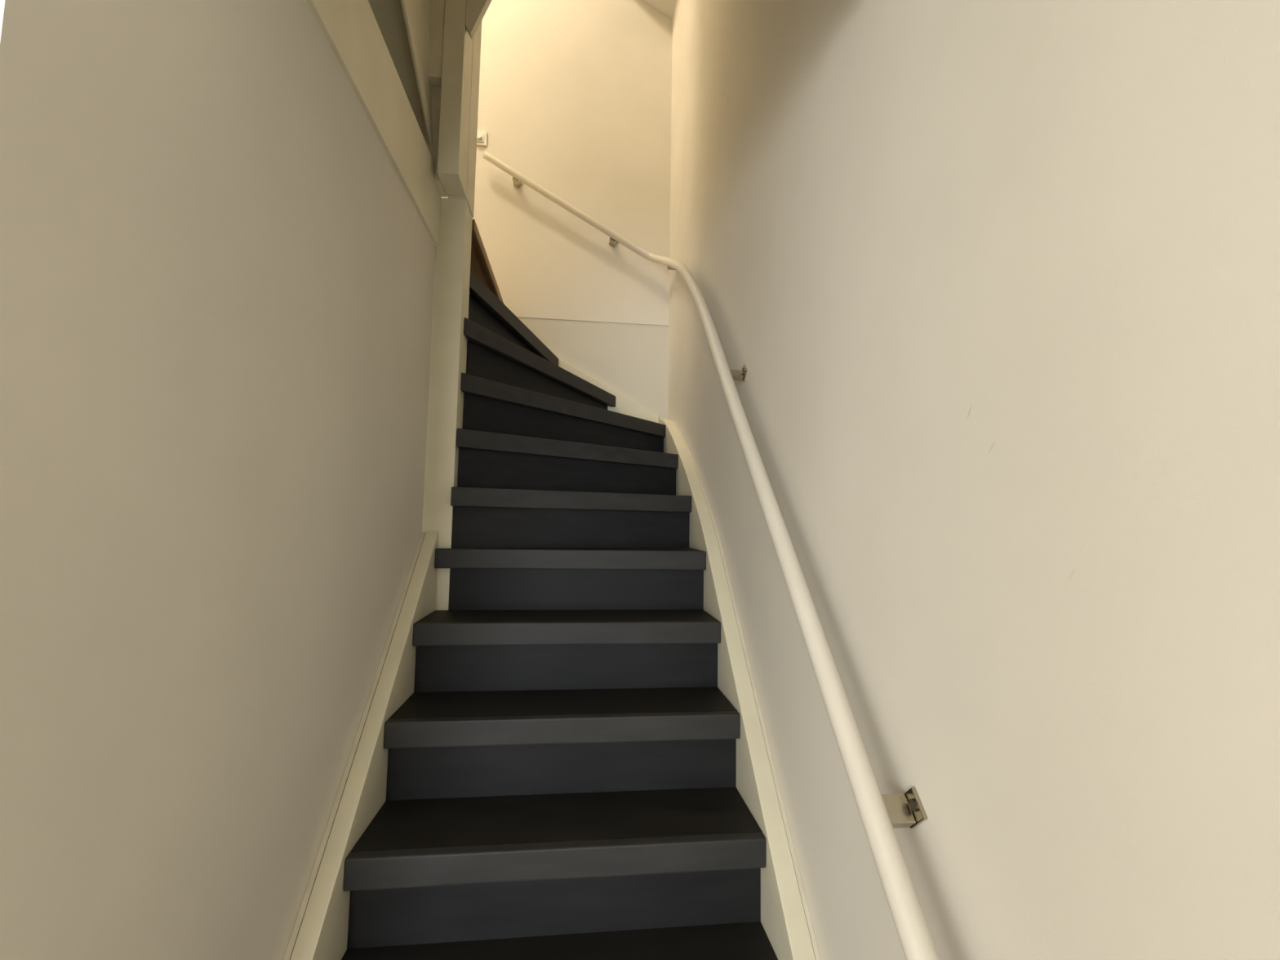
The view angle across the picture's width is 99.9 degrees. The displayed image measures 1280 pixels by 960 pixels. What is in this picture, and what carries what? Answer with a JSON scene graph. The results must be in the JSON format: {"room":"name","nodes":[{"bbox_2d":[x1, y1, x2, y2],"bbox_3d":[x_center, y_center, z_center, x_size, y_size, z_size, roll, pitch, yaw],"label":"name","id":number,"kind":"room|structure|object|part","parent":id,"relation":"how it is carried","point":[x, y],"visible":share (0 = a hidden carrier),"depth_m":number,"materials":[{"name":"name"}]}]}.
{"room":"staircase","nodes":[
{"label":"staircase","id":0,"kind":"room"},
{"bbox_2d":[0,0,468,959],"bbox_3d":[-0.712,0.412,1.566,0.120,2.360,2.380,1,-5,-6],"label":"wall","id":1,"kind":"structure","parent":0,"point":[217,270],"depth_m":0.67,"materials":[{"name":"paint"}]},
{"bbox_2d":[306,0,441,247],"bbox_3d":[-0.646,-0.910,1.212,0.110,0.222,1.085,1,-5,-6],"label":"trim","id":2,"kind":"structure","parent":1,"relation":"attached to","point":[351,28],"depth_m":1.24,"materials":[{"name":"beige paint"}]},
{"bbox_2d":[441,0,672,419],"bbox_3d":[-1.131,-1.259,2.900,2.597,5.770,0.100,1,-5,-6],"label":"wall","id":3,"kind":"structure","parent":0,"point":[575,97],"depth_m":2.97,"materials":[{"name":"paint"}]},
{"bbox_2d":[476,130,487,146],"bbox_3d":[-0.872,-1.856,2.909,0.082,0.082,0.030,1,-5,-6],"label":"dimmer switch","id":4,"kind":"object","parent":3,"relation":"attached to","point":[482,136],"visible":0.55,"depth_m":2.91,"materials":[{"name":"white plastic"}]},
{"bbox_3d":[-0.871,-1.857,2.902,0.033,0.033,0.016,1,-5,-6],"label":"knob","id":5,"kind":"part","parent":4,"relation":"part of","materials":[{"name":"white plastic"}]},
{"bbox_3d":[-0.872,-1.856,2.913,0.054,0.054,0.003,1,-5,-6],"label":"plate","id":6,"kind":"part","parent":4,"relation":"part of","materials":[{"name":"white plastic"}]},
{"bbox_3d":[-0.290,0.390,2.863,0.852,2.504,0.087,1,-5,-6],"label":"panel","id":7,"kind":"part","parent":3,"relation":"part of","materials":[{"name":"paint"}]},
{"bbox_2d":[667,0,1279,959],"bbox_3d":[0.541,-1.426,0.071,0.100,5.830,6.102,1,-5,-6],"label":"wall","id":8,"kind":"structure","parent":0,"point":[995,284],"depth_m":0.59,"materials":[{"name":"paint"}]},
{"bbox_2d":[483,151,939,959],"bbox_3d":[0.158,-0.358,1.692,0.898,2.908,2.802,3,-5,-26],"label":"handrail","id":9,"kind":"object","parent":8,"relation":"attached to","point":[880,814],"visible":1,"depth_m":0.83,"materials":[{"name":"beige paint"}]},
{"bbox_3d":[0.298,-0.307,1.542,0.006,0.047,0.048,1,-5,-6],"label":"wall plate","id":10,"kind":"part","parent":9,"relation":"part of","materials":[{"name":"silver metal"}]},
{"bbox_3d":[0.369,0.444,0.727,0.006,0.056,0.056,1,-5,-6],"label":"wall plate","id":11,"kind":"part","parent":9,"relation":"part of","materials":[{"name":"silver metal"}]},
{"bbox_3d":[-0.865,1.412,-0.356,2.647,0.060,6.002,1,-5,-6],"label":"floor","id":12,"kind":"structure","parent":0,"visible":0},
{"bbox_2d":[283,197,820,959],"bbox_3d":[-0.207,0.339,1.690,0.947,2.518,2.262,1,-5,-6],"label":"staircase","id":13,"kind":"structure","parent":12,"relation":"on","point":[561,749],"depth_m":1.34,"materials":[{"name":"grey laminate"}]},
{"bbox_3d":[-0.634,-0.163,1.757,0.088,1.520,0.106,1,-5,-6],"label":"newel post","id":14,"kind":"part","parent":13,"relation":"part of","materials":[{"name":"beige paint"}]},
{"bbox_3d":[-1.481,-0.890,1.205,1.550,0.154,1.140,1,-5,-6],"label":"floor","id":15,"kind":"structure","parent":0,"visible":0},
{"bbox_2d":[368,0,675,217],"bbox_3d":[-0.325,-2.549,2.003,0.720,3.315,2.400,-2,-5,28],"label":"staircase","id":16,"kind":"structure","parent":15,"relation":"on","point":[433,46],"depth_m":1.67,"materials":[{"name":"beige paint"}]},
{"bbox_3d":[-0.599,-1.392,1.244,0.010,0.608,0.944,1,-5,-6],"label":"moulding","id":17,"kind":"part","parent":16,"relation":"part of","materials":[{"name":"beige paint"}]},
{"bbox_3d":[-0.604,-2.793,1.352,0.030,2.940,0.944,1,-5,-6],"label":"panel","id":18,"kind":"part","parent":16,"relation":"part of","materials":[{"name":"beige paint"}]}
]}

